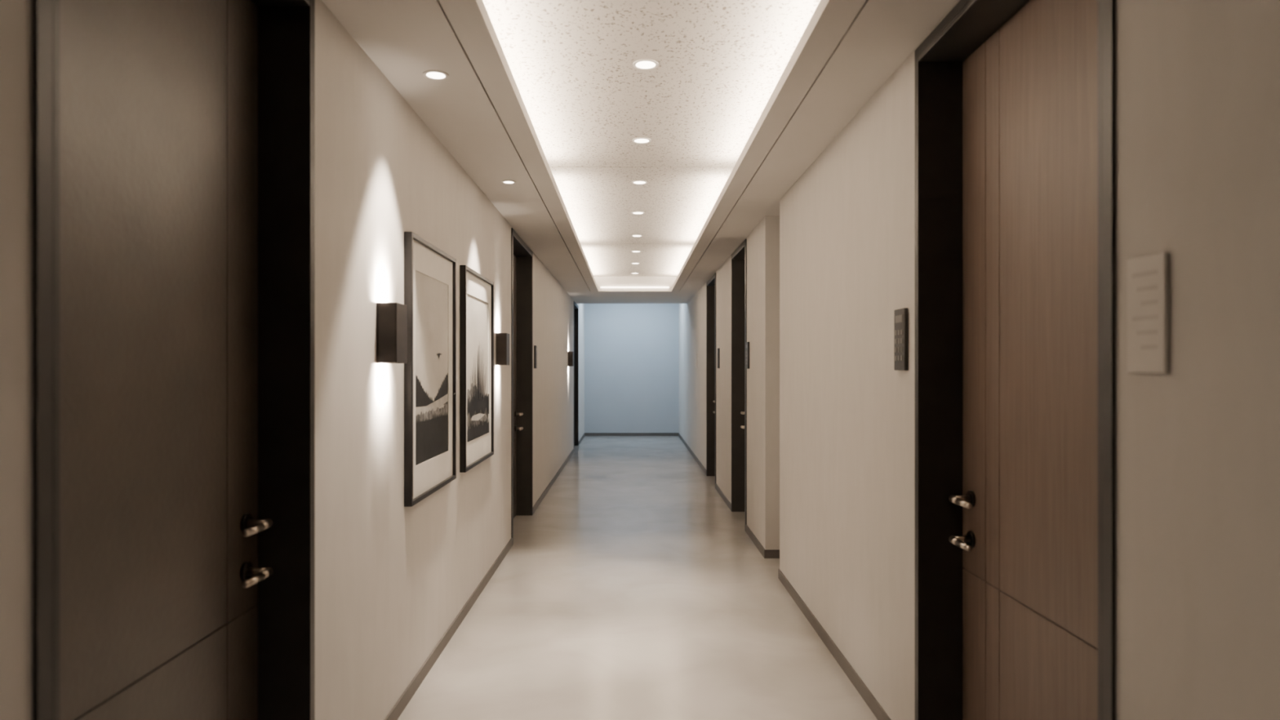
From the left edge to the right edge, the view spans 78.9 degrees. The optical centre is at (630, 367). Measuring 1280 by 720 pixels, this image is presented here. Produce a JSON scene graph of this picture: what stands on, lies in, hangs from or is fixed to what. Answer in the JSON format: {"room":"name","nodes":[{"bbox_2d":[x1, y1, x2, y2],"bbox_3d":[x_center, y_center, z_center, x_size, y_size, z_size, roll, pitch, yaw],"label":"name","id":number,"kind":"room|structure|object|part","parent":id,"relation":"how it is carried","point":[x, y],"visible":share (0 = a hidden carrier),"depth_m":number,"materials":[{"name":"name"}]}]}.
{"room":"hotel corridor","nodes":[
{"label":"hotel corridor","id":0,"kind":"room"},
{"bbox_2d":[0,0,584,719],"bbox_3d":[-1.025,-0.150,6.850,0.250,3.000,16.900,0,0,0],"label":"wall","id":1,"kind":"structure","parent":0,"point":[392,578],"depth_m":2.65,"materials":[{"name":"paint"}]},
{"bbox_2d":[32,0,315,719],"bbox_3d":[-0.990,0.147,1.684,0.195,2.405,1.028,0,0,0],"label":"door","id":2,"kind":"structure","parent":1,"relation":"in","point":[286,604],"depth_m":2.17,"materials":[{"name":"black wood"}]},
{"bbox_2d":[60,0,272,719],"bbox_3d":[-1.021,0.170,1.693,0.122,2.348,0.944,0,0,0],"label":"door leaf","id":3,"kind":"structure","parent":2,"relation":"attached to","point":[159,98],"depth_m":1.71,"materials":[{"name":"wood"}]},
{"bbox_3d":[-0.999,0.485,2.045,0.076,0.184,0.151,0,0,0],"label":"lever handles","id":4,"kind":"part","parent":3,"relation":"part of","materials":[{"name":"silver metal"}]},
{"bbox_2d":[376,302,407,363],"bbox_3d":[-0.864,-0.122,2.820,0.072,0.215,0.130,0,0,0],"label":"wall sconce","id":5,"kind":"object","parent":1,"relation":"attached to","point":[391,317],"visible":1,"depth_m":2.75,"materials":[{"name":"brown metal"}]},
{"bbox_2d":[404,231,456,506],"bbox_3d":[-0.884,0.007,3.485,0.032,1.095,0.790,0,0,0],"label":"framed picture","id":6,"kind":"object","parent":1,"relation":"attached to","point":[429,272],"visible":1,"depth_m":3.42,"materials":[{"name":"paper"}]},
{"bbox_2d":[415,270,448,465],"bbox_3d":[-0.891,0.003,3.485,0.014,0.805,0.580,0,0,0],"label":"print","id":7,"kind":"object","parent":6,"relation":"attached to","point":[431,289],"depth_m":3.46,"materials":[{"name":"paper"}]},
{"bbox_2d":[459,265,493,472],"bbox_3d":[-0.884,0.007,4.525,0.032,1.095,0.850,0,0,0],"label":"framed picture","id":8,"kind":"object","parent":1,"relation":"attached to","point":[476,291],"visible":1,"depth_m":4.43,"materials":[{"name":"paper"}]},
{"bbox_2d":[466,293,488,441],"bbox_3d":[-0.889,0.003,4.525,0.019,0.805,0.640,0,0,0],"label":"print","id":9,"kind":"object","parent":8,"relation":"attached to","point":[477,306],"depth_m":4.50,"materials":[{"name":"paper"}]},
{"bbox_2d":[384,433,584,719],"bbox_3d":[-0.896,1.320,6.850,0.008,0.060,16.900,0,0,0],"label":"baseboard","id":10,"kind":"structure","parent":1,"relation":"attached to","point":[397,710],"depth_m":3.87,"materials":[{"name":"paint"}]},
{"bbox_2d":[495,333,509,364],"bbox_3d":[-0.864,-0.122,5.270,0.072,0.215,0.130,0,0,0],"label":"wall sconce","id":11,"kind":"object","parent":1,"relation":"attached to","point":[502,340],"visible":1,"depth_m":5.21,"materials":[{"name":"brown metal"}]},
{"bbox_2d":[511,227,533,544],"bbox_3d":[-0.990,0.147,6.496,0.195,2.405,1.232,0,0,0],"label":"door","id":12,"kind":"structure","parent":1,"relation":"in","point":[524,255],"depth_m":7.08,"materials":[{"name":"black wood"}]},
{"bbox_2d":[513,254,523,518],"bbox_3d":[-1.021,0.170,6.505,0.122,2.348,1.148,0,0,0],"label":"door leaf","id":13,"kind":"structure","parent":12,"relation":"attached to","point":[514,256],"depth_m":6.98,"materials":[{"name":"brown wood"}]},
{"bbox_3d":[-0.999,0.485,6.958,0.076,0.184,0.151,0,0,0],"label":"lever handles","id":14,"kind":"part","parent":13,"relation":"part of","materials":[{"name":"silver metal"}]},
{"bbox_2d":[533,345,537,368],"bbox_3d":[-0.891,-0.097,7.320,0.016,0.215,0.105,0,0,0],"label":"control keypad","id":15,"kind":"object","parent":1,"relation":"attached to","point":[535,346],"visible":1,"depth_m":7.27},
{"bbox_2d":[568,351,573,366],"bbox_3d":[-0.864,-0.122,11.300,0.072,0.215,0.130,0,0,0],"label":"wall sconce","id":16,"kind":"object","parent":1,"relation":"attached to","point":[571,354],"visible":1,"depth_m":11.24,"materials":[{"name":"brown metal"}]},
{"bbox_2d":[573,301,578,452],"bbox_3d":[-0.990,0.147,12.891,0.195,2.405,1.042,0,0,0],"label":"door","id":17,"kind":"structure","parent":1,"relation":"in","point":[575,306],"depth_m":13.38,"materials":[{"name":"black wood"}]},
{"bbox_2d":[584,303,678,432],"bbox_3d":[0.028,-0.150,15.375,2.356,3.000,0.150,0,0,0],"label":"wall","id":18,"kind":"structure","parent":0,"point":[631,350],"depth_m":15.30,"materials":[{"name":"paint"}]},
{"bbox_2d":[584,432,678,435],"bbox_3d":[0.028,1.320,15.295,1.856,0.060,0.010,0,0,0],"label":"baseboard","id":19,"kind":"structure","parent":18,"relation":"attached to","point":[585,433],"depth_m":15.29,"materials":[{"name":"paint"}]},
{"bbox_2d":[397,435,877,719],"bbox_3d":[0.278,1.400,6.850,2.856,0.100,17.200,0,0,0],"label":"floor","id":20,"kind":"structure","parent":0,"point":[633,590],"depth_m":4.19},
{"bbox_2d":[321,0,958,303],"bbox_3d":[0.328,-1.360,6.850,2.456,0.580,16.900,0,0,0],"label":"ceiling","id":21,"kind":"structure","parent":0,"point":[847,50],"depth_m":3.20,"materials":[{"name":"paint"}]},
{"bbox_2d":[422,69,448,79],"bbox_3d":[-0.710,-1.069,2.840,0.092,0.006,0.092,0,0,0],"label":"recessed light","id":22,"kind":"object","parent":21,"relation":"in","point":[433,74],"visible":1,"depth_m":2.83,"materials":[{"name":"white"}]},
{"bbox_2d":[501,179,515,184],"bbox_3d":[-0.700,-1.069,4.480,0.084,0.006,0.084,0,0,0],"label":"recessed light","id":23,"kind":"object","parent":21,"relation":"in","point":[508,182],"visible":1,"depth_m":4.48,"materials":[{"name":"white"}]},
{"bbox_2d":[600,286,669,288],"bbox_3d":[0.065,-1.126,10.930,0.960,0.012,0.020,0,0,0],"label":"strip","id":24,"kind":"object","parent":21,"relation":"attached to","point":[601,286],"visible":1,"depth_m":10.92,"materials":[{"name":"white"}]},
{"bbox_2d":[631,234,642,236],"bbox_3d":[0.065,-1.279,7.550,0.108,0.006,0.108,0,0,0],"label":"recessed light","id":25,"kind":"object","parent":21,"relation":"in","point":[635,235],"visible":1,"depth_m":7.53,"materials":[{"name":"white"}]},
{"bbox_2d":[631,211,644,214],"bbox_3d":[0.065,-1.279,6.430,0.108,0.006,0.108,0,0,0],"label":"recessed light","id":26,"kind":"object","parent":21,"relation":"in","point":[633,212],"visible":1,"depth_m":6.42,"materials":[{"name":"white"}]},
{"bbox_2d":[631,180,647,184],"bbox_3d":[0.065,-1.279,5.370,0.108,0.006,0.108,0,0,0],"label":"recessed light","id":27,"kind":"object","parent":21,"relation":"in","point":[635,182],"visible":1,"depth_m":5.37,"materials":[{"name":"white"}]},
{"bbox_2d":[631,137,651,143],"bbox_3d":[0.065,-1.279,4.380,0.108,0.006,0.108,0,0,0],"label":"recessed light","id":28,"kind":"object","parent":21,"relation":"in","point":[641,140],"visible":1,"depth_m":4.38,"materials":[{"name":"white"}]},
{"bbox_2d":[632,58,658,70],"bbox_3d":[0.065,-1.279,3.280,0.108,0.006,0.108,0,0,0],"label":"recessed light","id":29,"kind":"object","parent":21,"relation":"in","point":[644,64],"visible":1,"depth_m":3.27,"materials":[{"name":"white"}]},
{"bbox_2d":[482,0,820,276],"bbox_3d":[0.065,-1.305,6.475,1.350,0.050,8.950,0,0,0],"label":"ceiling tray","id":30,"kind":"object","parent":21,"relation":"attached to","point":[721,62],"depth_m":3.72,"materials":[{"name":"white paint"}]},
{"bbox_2d":[678,0,1279,719],"bbox_3d":[1.306,-0.150,6.850,0.700,3.000,16.900,0,0,0],"label":"wall","id":31,"kind":"structure","parent":0,"point":[830,416],"depth_m":1.47,"materials":[{"name":"paint"}]},
{"bbox_2d":[695,353,697,368],"bbox_3d":[0.951,-0.097,11.200,0.009,0.215,0.105,0,0,0],"label":"room sign","id":32,"kind":"object","parent":31,"relation":"attached to","point":[695,353],"visible":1,"depth_m":11.17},
{"bbox_2d":[706,272,715,483],"bbox_3d":[1.046,0.147,9.156,0.195,2.405,1.032,0,0,0],"label":"door","id":33,"kind":"structure","parent":31,"relation":"in","point":[711,283],"depth_m":9.64,"materials":[{"name":"black wood"}]},
{"bbox_2d":[717,348,719,368],"bbox_3d":[0.947,-0.097,8.350,0.016,0.215,0.105,0,0,0],"label":"control keypad","id":34,"kind":"object","parent":31,"relation":"attached to","point":[718,349],"visible":1,"depth_m":8.30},
{"bbox_2d":[731,239,746,531],"bbox_3d":[1.046,0.147,6.836,0.195,2.405,0.912,0,0,0],"label":"door","id":35,"kind":"structure","parent":31,"relation":"in","point":[739,257],"depth_m":7.26,"materials":[{"name":"black wood"}]},
{"bbox_3d":[1.055,0.485,7.138,0.076,0.184,0.151,0,0,0],"label":"lever handles","id":36,"kind":"part","parent":35,"relation":"part of","materials":[{"name":"silver metal"}]},
{"bbox_2d":[746,342,749,368],"bbox_3d":[0.947,-0.097,6.270,0.016,0.215,0.105,0,0,0],"label":"control keypad","id":37,"kind":"object","parent":31,"relation":"attached to","point":[747,343],"visible":1,"depth_m":6.22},
{"bbox_2d":[678,432,891,719],"bbox_3d":[1.252,1.320,6.850,0.608,0.060,16.900,0,0,0],"label":"baseboard","id":38,"kind":"structure","parent":31,"relation":"attached to","point":[879,713],"depth_m":3.88,"materials":[{"name":"paint"}]},
{"bbox_2d":[893,307,908,370],"bbox_3d":[0.947,-0.097,2.720,0.016,0.215,0.105,0,0,0],"label":"control keypad","id":39,"kind":"object","parent":31,"relation":"attached to","point":[901,315],"visible":1,"depth_m":2.69,"materials":[{"name":"black plastic"}]},
{"bbox_2d":[914,0,1115,719],"bbox_3d":[1.046,0.147,2.060,0.195,2.405,1.060,0,0,0],"label":"door","id":40,"kind":"structure","parent":31,"relation":"in","point":[939,59],"depth_m":2.56,"materials":[{"name":"black wood"}]},
{"bbox_2d":[948,0,1097,719],"bbox_3d":[1.077,0.170,2.069,0.121,2.348,0.976,0,0,0],"label":"door leaf","id":41,"kind":"structure","parent":40,"relation":"attached to","point":[1029,91],"depth_m":2.12,"materials":[{"name":"brown wood"}]},
{"bbox_3d":[1.055,0.485,2.437,0.076,0.184,0.151,0,0,0],"label":"lever handles","id":42,"kind":"part","parent":41,"relation":"part of","materials":[{"name":"silver metal"}]},
{"bbox_2d":[1127,252,1168,373],"bbox_3d":[0.951,-0.097,1.430,0.009,0.215,0.105,0,0,0],"label":"room sign","id":43,"kind":"object","parent":31,"relation":"attached to","point":[1147,276],"visible":1,"depth_m":1.42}
]}

